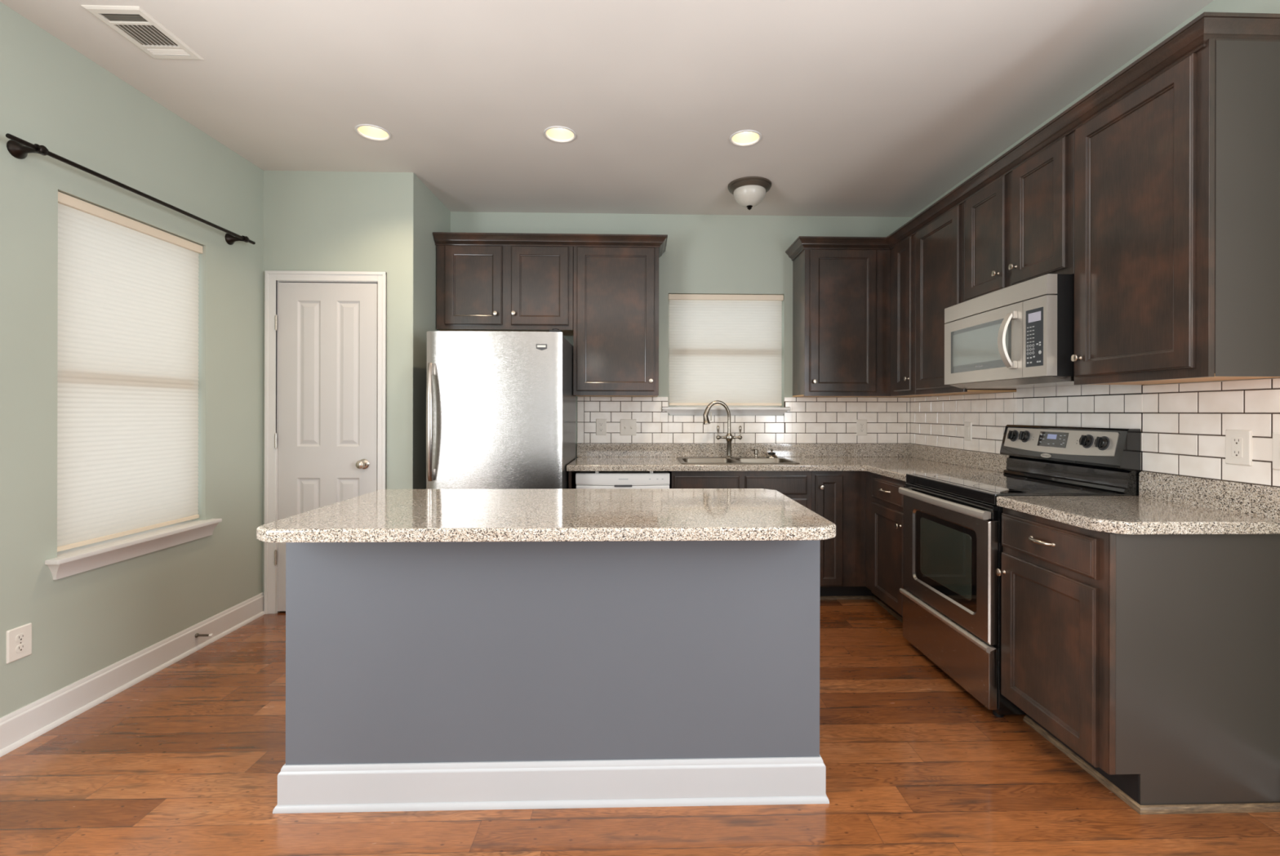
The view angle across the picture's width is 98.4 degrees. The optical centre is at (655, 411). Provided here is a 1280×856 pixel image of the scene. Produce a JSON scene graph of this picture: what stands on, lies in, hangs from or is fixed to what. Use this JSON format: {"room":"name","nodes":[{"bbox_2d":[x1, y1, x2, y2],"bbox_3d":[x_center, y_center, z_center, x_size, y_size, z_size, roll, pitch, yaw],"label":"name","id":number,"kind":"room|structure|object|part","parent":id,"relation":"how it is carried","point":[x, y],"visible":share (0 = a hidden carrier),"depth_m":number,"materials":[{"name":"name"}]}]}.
{"room":"kitchen","nodes":[
{"label":"kitchen","id":0,"kind":"room"},
{"bbox_2d":[0,1,263,717],"bbox_3d":[-2.402,-0.123,-0.143,0.142,2.743,8.787,0,0,-2],"label":"wall","id":1,"kind":"structure","parent":0,"point":[53,96],"depth_m":2.38,"materials":[{"name":"green paint"}]},
{"bbox_2d":[5,622,31,663],"bbox_3d":[-2.390,0.870,2.080,0.008,0.122,0.084,0,0,-2],"label":"wall outlet","id":2,"kind":"object","parent":1,"relation":"attached to","point":[18,639],"visible":1,"depth_m":2.07,"materials":[{"name":"white plastic"}]},
{"bbox_2d":[15,643,26,652],"bbox_3d":[-2.388,0.890,2.080,0.002,0.028,0.034,0,0,-2],"label":"receptacle","id":3,"kind":"object","parent":2,"relation":"attached to","point":[20,647],"depth_m":2.08,"materials":[{"name":"white plastic"}]},
{"bbox_2d":[15,632,26,641],"bbox_3d":[-2.388,0.850,2.080,0.002,0.028,0.034,0,0,-2],"label":"receptacle","id":4,"kind":"object","parent":2,"relation":"attached to","point":[20,637],"depth_m":2.08,"materials":[{"name":"white plastic"}]},
{"bbox_2d":[57,191,203,551],"bbox_3d":[-2.439,-0.161,2.593,0.039,1.459,0.752,0,0,-2],"label":"cellular shade","id":5,"kind":"object","parent":1,"relation":"attached to","point":[127,342],"visible":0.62,"depth_m":2.53,"materials":[{"name":"beige fabric"}]},
{"bbox_3d":[-2.441,0.559,2.591,0.016,0.019,0.739,0,0,-2],"label":"rail","id":6,"kind":"part","parent":5,"relation":"part of","materials":[{"name":"beige"}]},
{"bbox_2d":[5,133,255,244],"bbox_3d":[-2.353,-0.982,2.590,0.104,0.065,1.255,0,0,-2],"label":"curtain rod","id":7,"kind":"object","parent":1,"relation":"attached to","point":[19,148],"visible":1,"depth_m":2.24,"materials":[{"name":"black metal"}]},
{"bbox_2d":[0,591,264,756],"bbox_3d":[-2.311,1.184,-0.478,0.027,0.130,7.808,0,0,-2],"label":"baseboard","id":8,"kind":"structure","parent":1,"relation":"attached to","point":[21,726],"depth_m":2.44,"materials":[{"name":"white paint"}]},
{"bbox_2d":[44,518,222,579],"bbox_3d":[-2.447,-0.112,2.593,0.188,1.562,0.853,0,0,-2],"label":"window sill","id":9,"kind":"structure","parent":1,"relation":"in","point":[73,561],"depth_m":2.49,"materials":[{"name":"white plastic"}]},
{"bbox_2d":[195,632,213,637],"bbox_3d":[-2.363,1.172,2.897,0.082,0.022,0.022,0,0,-2],"label":"door stop","id":10,"kind":"object","parent":1,"relation":"attached to","point":[197,634],"visible":1,"depth_m":2.89,"materials":[{"name":"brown metal"}]},
{"bbox_2d":[262,170,420,594],"bbox_3d":[-1.979,-0.122,3.494,0.931,2.743,0.114,0,0,-2],"label":"wall","id":11,"kind":"structure","parent":0,"point":[314,220],"depth_m":3.44,"materials":[{"name":"green paint"}]},
{"bbox_2d":[264,270,386,613],"bbox_3d":[-2.042,0.190,3.460,0.735,2.118,0.179,0,0,-2],"label":"door","id":12,"kind":"structure","parent":11,"relation":"in","point":[326,331],"depth_m":3.43,"materials":[{"name":"white paint"}]},
{"bbox_3d":[-1.810,0.325,3.407,0.063,0.063,0.062,0,0,-2],"label":"knob","id":13,"kind":"part","parent":12,"relation":"part of","materials":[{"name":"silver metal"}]},
{"bbox_2d":[419,180,450,488],"bbox_3d":[-1.580,-0.121,3.855,0.114,2.743,0.586,0,0,-2],"label":"wall","id":14,"kind":"structure","parent":0,"point":[435,216],"depth_m":3.67,"materials":[{"name":"green paint"}]},
{"bbox_2d":[0,0,1213,217],"bbox_3d":[-0.127,-1.560,-0.081,4.708,0.140,8.787,0,0,-2],"label":"ceiling","id":15,"kind":"structure","parent":0,"point":[859,108],"depth_m":2.50,"materials":[{"name":"white paint"}]},
{"bbox_2d":[80,4,204,59],"bbox_3d":[-2.009,-1.490,2.185,0.208,0.009,0.305,0,0,-2],"label":"ceiling vent","id":16,"kind":"object","parent":15,"relation":"in","point":[133,23],"visible":1,"depth_m":2.17,"materials":[{"name":"white plastic"}]},
{"bbox_2d":[355,124,391,141],"bbox_3d":[-1.506,-1.536,2.954,0.175,0.097,0.175,0,0,-2],"label":"recessed light","id":17,"kind":"object","parent":15,"relation":"in","point":[370,131],"visible":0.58,"depth_m":3.00,"materials":[{"name":"white paint"}]},
{"bbox_2d":[543,125,576,142],"bbox_3d":[-0.511,-1.534,2.969,0.175,0.097,0.175,0,0,-2],"label":"recessed light","id":18,"kind":"object","parent":15,"relation":"in","point":[559,134],"visible":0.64,"depth_m":3.02,"materials":[{"name":"white paint"}]},
{"bbox_2d":[728,129,761,146],"bbox_3d":[0.492,-1.532,3.004,0.175,0.097,0.175,0,0,-2],"label":"recessed light","id":19,"kind":"object","parent":15,"relation":"in","point":[744,137],"visible":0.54,"depth_m":3.06,"materials":[{"name":"white paint"}]},
{"bbox_2d":[728,176,771,209],"bbox_3d":[0.621,-1.408,3.635,0.284,0.161,0.284,0,0,-2],"label":"ceiling light","id":20,"kind":"object","parent":15,"relation":"attached to","point":[748,192],"visible":1,"depth_m":3.56,"materials":[{"name":"white glass"}]},
{"bbox_3d":[0.621,-1.401,3.635,0.210,0.103,0.210,0,0,-2],"label":"lamp shade","id":21,"kind":"part","parent":20,"relation":"part of","materials":[{"name":"white glass"}]},
{"bbox_2d":[0,594,1279,855],"bbox_3d":[-0.134,1.304,-0.081,4.708,0.102,8.787,0,0,-2],"label":"floor","id":22,"kind":"structure","parent":0,"point":[188,758],"depth_m":1.82,"materials":[{"name":"brown wood"}]},
{"bbox_2d":[426,328,575,488],"bbox_3d":[-0.973,0.370,3.635,0.808,1.748,0.832,0,0,-2],"label":"refrigerator","id":23,"kind":"object","parent":22,"relation":"on","point":[500,406],"visible":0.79,"depth_m":3.29,"materials":[{"name":"grey metal"}]},
{"bbox_3d":[-1.325,0.061,3.252,0.036,0.699,0.089,0,0,-17],"label":"handle","id":24,"kind":"part","parent":23,"relation":"part of","materials":[{"name":"silver metal"}]},
{"bbox_2d":[272,539,829,813],"bbox_3d":[-0.325,0.815,2.080,1.750,0.875,0.672,0,0,-2],"label":"kitchen island","id":25,"kind":"object","parent":22,"relation":"on","point":[420,675],"visible":0.96,"depth_m":1.76,"materials":[{"name":"grey paint"}]},
{"bbox_2d":[256,488,836,542],"bbox_3d":[-0.322,0.357,2.019,1.728,0.038,0.832,0,0,-2],"label":"island countertop","id":26,"kind":"structure","parent":25,"relation":"on","point":[582,514],"depth_m":1.76,"materials":[{"name":"beige stone"}]},
{"bbox_3d":[-0.326,1.243,2.080,1.750,0.019,0.672,0,0,-2],"label":"shoe moulding","id":27,"kind":"part","parent":25,"relation":"part of","materials":[{"name":"white paint"}]},
{"bbox_3d":[-0.326,1.185,2.080,1.732,0.136,0.654,0,0,-2],"label":"baseboard","id":28,"kind":"part","parent":25,"relation":"part of","materials":[{"name":"white paint"}]},
{"bbox_2d":[568,471,580,488],"bbox_3d":[-0.557,0.815,3.854,0.018,0.875,0.588,0,0,-2],"label":"gable panel","id":29,"kind":"object","parent":22,"relation":"on","point":[572,485],"visible":0.02,"depth_m":3.62,"materials":[{"name":"brown wood"}]},
{"bbox_2d":[575,471,669,488],"bbox_3d":[-0.216,0.816,3.836,0.602,0.874,0.590,0,0,-2],"label":"dishwasher","id":30,"kind":"object","parent":22,"relation":"on","point":[584,479],"visible":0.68,"depth_m":3.55,"materials":[{"name":"white plastic"}]},
{"bbox_3d":[-0.208,0.801,3.562,0.602,0.650,0.019,0,0,-2],"label":"door","id":31,"kind":"part","parent":30,"relation":"part of","materials":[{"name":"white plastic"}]},
{"bbox_2d":[667,471,811,510],"bbox_3d":[0.555,0.817,3.859,0.913,0.875,0.632,0,0,-2],"label":"base cabinet","id":32,"kind":"object","parent":22,"relation":"on","point":[796,485],"visible":0.12,"depth_m":3.58,"materials":[{"name":"brown wood"}]},
{"bbox_2d":[566,443,1008,481],"bbox_3d":[0.700,0.309,3.588,2.536,0.138,1.193,0,0,-2],"label":"countertop","id":33,"kind":"structure","parent":32,"relation":"on","point":[895,460],"depth_m":3.84,"materials":[{"name":"beige stone"}]},
{"bbox_2d":[702,400,742,457],"bbox_3d":[0.487,0.126,4.014,0.298,0.418,0.063,0,0,-14],"label":"kitchen faucet","id":34,"kind":"object","parent":33,"relation":"on","point":[729,437],"visible":1,"depth_m":4.01,"materials":[{"name":"silver metal"}]},
{"bbox_3d":[0.449,0.042,4.008,0.211,0.250,0.039,0,0,-14],"label":"spout","id":35,"kind":"part","parent":34,"relation":"part of","materials":[{"name":"silver metal"}]},
{"bbox_3d":[0.483,0.153,4.026,0.078,0.104,0.028,0,0,-2],"label":"lever handle","id":36,"kind":"part","parent":34,"relation":"part of","materials":[{"name":"silver metal"}]},
{"bbox_3d":[0.597,0.154,4.029,0.078,0.104,0.028,0,0,-2],"label":"lever handle","id":37,"kind":"part","parent":34,"relation":"part of","materials":[{"name":"silver metal"}]},
{"bbox_2d":[676,448,799,463],"bbox_3d":[0.556,0.390,3.847,0.787,0.246,0.498,0,0,-2],"label":"sink","id":38,"kind":"object","parent":33,"relation":"in","point":[682,460],"depth_m":3.97,"materials":[{"name":"metal"}]},
{"bbox_3d":[0.369,0.423,3.799,0.350,0.178,0.350,0,0,-2],"label":"bowl","id":39,"kind":"part","parent":38,"relation":"part of","materials":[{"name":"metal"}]},
{"bbox_2d":[748,448,759,457],"bbox_3d":[0.720,0.303,4.032,0.079,0.065,0.043,0,0,-2],"label":"soap dispenser","id":40,"kind":"object","parent":38,"relation":"on","point":[756,451],"visible":1,"depth_m":4.02,"materials":[{"name":"silver metal"}]},
{"bbox_3d":[0.745,0.424,3.809,0.350,0.178,0.350,0,0,-2],"label":"bowl","id":41,"kind":"part","parent":38,"relation":"part of","materials":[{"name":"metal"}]},
{"bbox_3d":[0.852,0.302,4.036,0.086,0.069,0.086,0,0,-2],"label":"air gap cap","id":42,"kind":"part","parent":38,"relation":"part of","materials":[{"name":"silver metal"}]},
{"bbox_3d":[0.786,0.849,3.587,0.401,0.564,0.019,0,0,-2],"label":"door","id":43,"kind":"part","parent":32,"relation":"part of","materials":[{"name":"brown wood"}]},
{"bbox_2d":[811,471,874,595],"bbox_3d":[1.241,0.819,3.878,0.456,0.875,0.632,0,0,-2],"label":"base cabinet","id":44,"kind":"object","parent":22,"relation":"on","point":[839,497],"visible":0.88,"depth_m":3.61,"materials":[{"name":"brown wood"}]},
{"bbox_3d":[1.134,0.772,3.597,0.178,0.719,0.019,0,0,-2],"label":"door","id":45,"kind":"part","parent":44,"relation":"part of","materials":[{"name":"brown wood"}]},
{"bbox_2d":[819,595,902,622],"bbox_3d":[0.797,1.245,3.346,1.368,0.020,0.697,0,0,-2],"label":"trim","id":46,"kind":"structure","parent":22,"relation":"on","point":[900,618],"depth_m":3.69,"materials":[{"name":"brown wood"}]},
{"bbox_2d":[865,471,908,617],"bbox_3d":[1.653,0.820,3.320,0.639,0.875,0.599,0,0,-2],"label":"base cabinet","id":47,"kind":"object","parent":22,"relation":"on","point":[884,548],"visible":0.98,"depth_m":3.31,"materials":[{"name":"brown wood"}]},
{"bbox_3d":[1.353,0.469,3.280,0.035,0.016,0.125,0,0,-2],"label":"pull handle","id":48,"kind":"part","parent":47,"relation":"part of","materials":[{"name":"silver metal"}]},
{"bbox_3d":[1.377,0.854,3.277,0.019,0.572,0.419,0,0,-2],"label":"door","id":49,"kind":"part","parent":47,"relation":"part of","materials":[{"name":"brown wood"}]},
{"bbox_3d":[1.377,0.474,3.277,0.019,0.127,0.419,0,0,-2],"label":"drawer","id":50,"kind":"part","parent":47,"relation":"part of","materials":[{"name":"brown wood"}]},
{"bbox_3d":[1.358,0.639,3.089,0.029,0.030,0.030,0,0,-2],"label":"knob","id":51,"kind":"part","parent":47,"relation":"part of","materials":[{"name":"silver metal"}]},
{"bbox_2d":[898,424,1140,717],"bbox_3d":[1.653,0.663,2.636,0.664,1.187,0.758,0,0,-2],"label":"range","id":52,"kind":"object","parent":22,"relation":"on","point":[952,592],"visible":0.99,"depth_m":2.50,"materials":[{"name":"silver metal"}]},
{"bbox_3d":[1.358,0.971,2.624,0.042,0.027,0.752,0,0,-2],"label":"drawer pull","id":53,"kind":"part","parent":52,"relation":"part of","materials":[{"name":"silver metal"}]},
{"bbox_2d":[898,486,997,644],"bbox_3d":[1.355,0.681,2.627,0.069,0.546,0.742,0,0,-2],"label":"door","id":54,"kind":"structure","parent":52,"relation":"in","point":[950,557],"depth_m":2.52,"materials":[{"name":"silver glass"}]},
{"bbox_3d":[1.371,1.093,2.627,0.036,0.252,0.742,0,0,-2],"label":"storage drawer","id":55,"kind":"part","parent":52,"relation":"part of","materials":[{"name":"silver metal"}]},
{"bbox_3d":[1.381,0.415,2.629,0.023,0.060,0.743,0,0,-2],"label":"vent trim","id":56,"kind":"part","parent":52,"relation":"part of","materials":[{"name":"black metal"}]},
{"bbox_3d":[1.890,0.126,2.931,0.038,0.053,0.050,0,0,-2],"label":"control knob","id":57,"kind":"part","parent":52,"relation":"part of","materials":[{"name":"black plastic"}]},
{"bbox_3d":[1.659,0.336,2.637,0.508,0.003,0.720,0,0,-2],"label":"glass","id":58,"kind":"part","parent":52,"relation":"part of","materials":[{"name":"black glass"}]},
{"bbox_3d":[1.667,0.359,2.637,0.584,0.046,0.756,0,0,-2],"label":"cooktop frame","id":59,"kind":"part","parent":52,"relation":"part of","materials":[{"name":"black ceramic"}]},
{"bbox_3d":[1.892,0.126,2.845,0.038,0.053,0.050,0,0,-2],"label":"control knob","id":60,"kind":"part","parent":52,"relation":"part of","materials":[{"name":"black plastic"}]},
{"bbox_3d":[1.911,0.133,2.658,0.017,0.071,0.183,0,0,-2],"label":"display panel","id":61,"kind":"part","parent":52,"relation":"part of","materials":[{"name":"grey plastic"}]},
{"bbox_3d":[1.902,0.129,2.449,0.038,0.053,0.050,0,0,-2],"label":"control knob","id":62,"kind":"part","parent":52,"relation":"part of","materials":[{"name":"black plastic"}]},
{"bbox_3d":[1.904,0.133,2.365,0.038,0.053,0.050,0,0,-2],"label":"control knob","id":63,"kind":"part","parent":52,"relation":"part of","materials":[{"name":"black plastic"}]},
{"bbox_2d":[995,506,1279,804],"bbox_3d":[1.690,0.820,2.001,0.639,0.875,0.514,0,0,-2],"label":"base cabinet","id":64,"kind":"object","parent":22,"relation":"on","point":[1153,659],"visible":1,"depth_m":1.75,"materials":[{"name":"brown wood"}]},
{"bbox_3d":[1.383,0.642,2.211,0.029,0.030,0.030,0,0,-2],"label":"knob","id":65,"kind":"part","parent":64,"relation":"part of","materials":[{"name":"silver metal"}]},
{"bbox_3d":[1.388,0.469,2.003,0.035,0.016,0.125,0,0,-2],"label":"pull handle","id":66,"kind":"part","parent":64,"relation":"part of","materials":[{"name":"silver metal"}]},
{"bbox_3d":[1.412,0.855,2.005,0.019,0.574,0.460,0,0,-2],"label":"door","id":67,"kind":"part","parent":64,"relation":"part of","materials":[{"name":"brown wood"}]},
{"bbox_3d":[1.413,0.474,2.005,0.019,0.132,0.460,0,0,-2],"label":"drawer","id":68,"kind":"part","parent":64,"relation":"part of","materials":[{"name":"brown wood"}]},
{"bbox_2d":[996,471,1279,533],"bbox_3d":[1.703,0.312,1.988,0.620,0.138,0.540,0,0,-2],"label":"countertop","id":69,"kind":"structure","parent":64,"relation":"on","point":[1165,503],"depth_m":1.91,"materials":[{"name":"beige stone"}]},
{"bbox_2d":[1022,715,1279,814],"bbox_3d":[1.758,1.247,1.994,0.503,0.020,0.526,0,0,-2],"label":"trim","id":70,"kind":"structure","parent":64,"relation":"attached to","point":[1256,806],"depth_m":1.74,"materials":[{"name":"brown wood"}]},
{"bbox_3d":[1.733,0.820,1.748,0.567,0.874,0.003,0,0,-2],"label":"panel","id":71,"kind":"part","parent":64,"relation":"part of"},
{"bbox_2d":[450,211,911,458],"bbox_3d":[-0.250,-0.119,4.230,4.708,2.743,0.142,0,0,-2],"label":"wall","id":72,"kind":"structure","parent":0,"point":[704,254],"depth_m":4.18,"materials":[{"name":"green paint"}]},
{"bbox_2d":[436,244,573,335],"bbox_3d":[-1.045,-0.879,3.960,0.940,0.617,0.352,0,0,-2],"label":"upper cabinet","id":73,"kind":"object","parent":72,"relation":"attached to","point":[495,288],"visible":0.94,"depth_m":3.82,"materials":[{"name":"brown wood"}]},
{"bbox_3d":[-1.255,-0.874,3.817,0.391,0.546,0.019,0,0,-2],"label":"door","id":74,"kind":"part","parent":73,"relation":"part of","materials":[{"name":"brown wood"}]},
{"bbox_3d":[-1.046,-0.576,3.993,0.940,0.009,0.284,0,0,-2],"label":"panel","id":75,"kind":"part","parent":73,"relation":"part of","materials":[{"name":"brown wood"}]},
{"bbox_3d":[-0.798,-0.873,3.829,0.396,0.546,0.019,0,0,-2],"label":"door","id":76,"kind":"part","parent":73,"relation":"part of","materials":[{"name":"brown wood"}]},
{"bbox_2d":[432,231,667,257],"bbox_3d":[-0.719,-1.185,3.965,1.602,0.071,0.361,0,0,-2],"label":"crown molding","id":77,"kind":"structure","parent":73,"relation":"attached to","point":[660,241],"depth_m":3.81,"materials":[{"name":"brown wood"}]},
{"bbox_2d":[573,246,658,395],"bbox_3d":[-0.275,-0.650,3.981,0.595,1.072,0.352,0,0,-2],"label":"upper cabinet","id":78,"kind":"object","parent":72,"relation":"attached to","point":[615,310],"visible":0.98,"depth_m":3.84,"materials":[{"name":"brown wood"}]},
{"bbox_3d":[-0.277,-0.119,4.015,0.595,0.009,0.284,0,0,-2],"label":"panel","id":79,"kind":"part","parent":78,"relation":"part of","materials":[{"name":"brown wood"}]},
{"bbox_2d":[662,300,791,414],"bbox_3d":[0.534,-0.434,4.223,0.965,0.920,0.185,0,0,-2],"label":"window","id":80,"kind":"structure","parent":72,"relation":"in","point":[671,409],"depth_m":4.16,"materials":[{"name":"white plastic"}]},
{"bbox_2d":[668,293,783,405],"bbox_3d":[0.539,-0.469,4.213,0.876,0.844,0.039,0,0,-2],"label":"cellular shade","id":81,"kind":"object","parent":80,"relation":"attached to","point":[726,348],"visible":0.98,"depth_m":4.21,"materials":[{"name":"beige fabric"}]},
{"bbox_3d":[0.536,-0.057,4.213,0.864,0.019,0.016,0,0,-2],"label":"rail","id":82,"kind":"part","parent":81,"relation":"part of","materials":[{"name":"beige plastic"}]},
{"bbox_2d":[577,396,910,443],"bbox_3d":[0.684,0.065,4.180,2.537,0.351,0.008,0,0,-2],"label":"tile backsplash","id":83,"kind":"structure","parent":72,"relation":"attached to","point":[810,420],"depth_m":4.18,"materials":[{"name":"white tile"}]},
{"bbox_2d":[595,418,606,435],"bbox_3d":[-0.405,0.115,4.142,0.079,0.122,0.009,0,0,-2],"label":"wall outlet","id":84,"kind":"object","parent":83,"relation":"attached to","point":[601,424],"visible":1,"depth_m":4.14,"materials":[{"name":"white plastic"}]},
{"bbox_2d":[599,422,603,431],"bbox_3d":[-0.405,0.115,4.140,0.034,0.067,0.003,0,0,-2],"label":"receptacle","id":85,"kind":"object","parent":84,"relation":"attached to","point":[601,424],"depth_m":4.14,"materials":[{"name":"white plastic"}]},
{"bbox_2d":[620,418,636,435],"bbox_3d":[-0.201,0.116,4.144,0.122,0.122,0.017,0,0,-2],"label":"light switch","id":86,"kind":"object","parent":83,"relation":"attached to","point":[628,426],"visible":1,"depth_m":4.15,"materials":[{"name":"white plastic"}]},
{"bbox_2d":[856,419,866,435],"bbox_3d":[1.571,0.120,4.197,0.079,0.122,0.008,0,0,-2],"label":"wall outlet","id":87,"kind":"object","parent":83,"relation":"attached to","point":[861,424],"visible":1,"depth_m":4.20,"materials":[{"name":"white plastic"}]},
{"bbox_2d":[792,248,924,396],"bbox_3d":[1.503,-0.646,4.030,0.908,1.072,0.352,0,0,-2],"label":"upper cabinet","id":88,"kind":"object","parent":72,"relation":"attached to","point":[842,297],"visible":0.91,"depth_m":3.89,"materials":[{"name":"brown wood"}]},
{"bbox_3d":[1.323,-0.641,3.888,0.470,1.001,0.019,0,0,-2],"label":"door","id":89,"kind":"part","parent":88,"relation":"part of","materials":[{"name":"brown wood"}]},
{"bbox_3d":[1.501,-0.116,4.064,0.908,0.009,0.284,0,0,-2],"label":"panel","id":90,"kind":"part","parent":88,"relation":"part of","materials":[{"name":"brown wood"}]},
{"bbox_2d":[785,11,1279,260],"bbox_3d":[1.486,-1.180,2.938,0.671,0.071,2.639,0,0,-9],"label":"crown molding","id":91,"kind":"structure","parent":88,"relation":"attached to","point":[1192,37],"depth_m":2.15,"materials":[{"name":"brown wood"}]},
{"bbox_2d":[911,0,1279,397],"bbox_3d":[2.146,-0.114,-0.017,0.152,2.743,8.787,0,0,-2],"label":"wall","id":92,"kind":"structure","parent":0,"point":[1215,6],"depth_m":2.08,"materials":[{"name":"green paint"}]},
{"bbox_2d":[890,233,955,395],"bbox_3d":[1.794,-0.645,3.733,0.345,1.072,0.352,0,0,-2],"label":"upper cabinet","id":93,"kind":"object","parent":92,"relation":"attached to","point":[903,255],"visible":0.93,"depth_m":3.69,"materials":[{"name":"brown wood"}]},
{"bbox_3d":[1.660,-0.640,3.702,0.019,1.001,0.234,0,0,-2],"label":"door","id":94,"kind":"part","parent":93,"relation":"part of","materials":[{"name":"brown wood"}]},
{"bbox_3d":[1.826,-0.115,3.734,0.278,0.009,0.352,0,0,-2],"label":"panel","id":95,"kind":"part","parent":93,"relation":"part of","materials":[{"name":"brown wood"}]},
{"bbox_2d":[915,201,1016,394],"bbox_3d":[1.806,-0.645,3.288,0.345,1.072,0.532,0,0,-2],"label":"upper cabinet","id":96,"kind":"object","parent":92,"relation":"attached to","point":[940,244],"visible":0.27,"depth_m":3.28,"materials":[{"name":"brown wood"}]},
{"bbox_3d":[1.672,-0.640,3.281,0.019,1.001,0.467,0,0,-2],"label":"door","id":97,"kind":"part","parent":96,"relation":"part of","materials":[{"name":"brown wood"}]},
{"bbox_3d":[1.838,-0.115,3.289,0.278,0.009,0.532,0,0,-2],"label":"panel","id":98,"kind":"part","parent":96,"relation":"part of","materials":[{"name":"brown wood"}]},
{"bbox_2d":[964,131,1074,301],"bbox_3d":[1.824,-0.872,2.640,0.345,0.617,0.760,0,0,-2],"label":"upper cabinet","id":99,"kind":"object","parent":92,"relation":"attached to","point":[1020,228],"visible":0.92,"depth_m":2.54,"materials":[{"name":"brown wood"}]},
{"bbox_3d":[1.685,-0.869,2.824,0.019,0.544,0.315,0,0,-2],"label":"door","id":100,"kind":"part","parent":99,"relation":"part of","materials":[{"name":"brown wood"}]},
{"bbox_3d":[1.664,-0.676,2.704,0.029,0.030,0.030,0,0,-2],"label":"knob","id":101,"kind":"part","parent":99,"relation":"part of","materials":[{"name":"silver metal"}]},
{"bbox_3d":[1.668,-0.676,2.577,0.029,0.030,0.030,0,0,-2],"label":"knob","id":102,"kind":"part","parent":99,"relation":"part of","materials":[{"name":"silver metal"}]},
{"bbox_2d":[944,273,1081,388],"bbox_3d":[1.756,-0.344,2.639,0.463,0.438,0.758,0,0,-2],"label":"microwave","id":103,"kind":"object","parent":99,"relation":"attached to","point":[1021,335],"visible":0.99,"depth_m":2.45,"materials":[{"name":"silver metal"}]},
{"bbox_3d":[1.604,-0.312,2.704,0.051,0.329,0.620,0,0,-2],"label":"door","id":104,"kind":"part","parent":103,"relation":"part of","materials":[{"name":"silver metal"}]},
{"bbox_3d":[1.559,-0.317,2.448,0.059,0.252,0.053,0,0,-2],"label":"handle","id":105,"kind":"part","parent":103,"relation":"part of","materials":[{"name":"silver metal"}]},
{"bbox_3d":[1.616,-0.312,2.323,0.047,0.329,0.136,0,0,-2],"label":"control panel","id":106,"kind":"part","parent":103,"relation":"part of","materials":[{"name":"silver metal"}]},
{"bbox_3d":[1.696,-0.869,2.448,0.019,0.544,0.323,0,0,-2],"label":"door","id":107,"kind":"part","parent":99,"relation":"part of","materials":[{"name":"brown wood"}]},
{"bbox_2d":[910,377,1279,487],"bbox_3d":[1.985,0.169,2.871,0.008,0.653,2.684,0,0,-2],"label":"tile backsplash","id":108,"kind":"structure","parent":92,"relation":"attached to","point":[1183,426],"depth_m":2.23,"materials":[{"name":"white tile"}]},
{"bbox_2d":[964,421,972,440],"bbox_3d":[1.960,0.122,3.464,0.009,0.117,0.076,0,0,-2],"label":"light switch","id":109,"kind":"object","parent":108,"relation":"attached to","point":[967,425],"visible":1,"depth_m":3.45,"materials":[{"name":"white plastic"}]},
{"bbox_2d":[1225,429,1252,466],"bbox_3d":[2.003,0.122,1.900,0.009,0.122,0.083,0,0,-2],"label":"wall outlet","id":110,"kind":"object","parent":108,"relation":"attached to","point":[1238,442],"visible":1,"depth_m":1.89,"materials":[{"name":"white plastic"}]},
{"bbox_2d":[1231,437,1242,457],"bbox_3d":[2.002,0.122,1.900,0.003,0.067,0.034,0,0,-2],"label":"receptacle","id":111,"kind":"object","parent":110,"relation":"attached to","point":[1237,442],"depth_m":1.90,"materials":[{"name":"white plastic"}]},
{"bbox_2d":[1272,431,1279,470],"bbox_3d":[2.008,0.128,1.756,0.009,0.122,0.084,0,0,-2],"label":"light switch","id":112,"kind":"object","parent":108,"relation":"attached to","point":[1276,435],"visible":1,"depth_m":1.78,"materials":[{"name":"white plastic"}]},
{"bbox_2d":[1071,37,1279,384],"bbox_3d":[1.842,-0.645,1.990,0.345,1.072,0.537,0,0,-2],"label":"upper cabinet","id":113,"kind":"object","parent":92,"relation":"attached to","point":[1177,181],"visible":0.96,"depth_m":1.77,"materials":[{"name":"brown wood"}]},
{"bbox_3d":[1.677,-0.213,2.199,0.029,0.030,0.030,0,0,-2],"label":"knob","id":114,"kind":"part","parent":113,"relation":"part of","materials":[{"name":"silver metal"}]},
{"bbox_3d":[1.708,-0.640,1.995,0.019,1.001,0.475,0,0,-2],"label":"door","id":115,"kind":"part","parent":113,"relation":"part of","materials":[{"name":"brown wood"}]},
{"bbox_3d":[1.874,-0.115,1.992,0.278,0.009,0.535,0,0,-2],"label":"panel","id":116,"kind":"part","parent":113,"relation":"part of","materials":[{"name":"brown wood"}]},
{"bbox_3d":[1.883,-0.633,1.724,0.277,1.046,0.002,0,0,-2],"label":"panel","id":117,"kind":"part","parent":113,"relation":"part of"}
]}

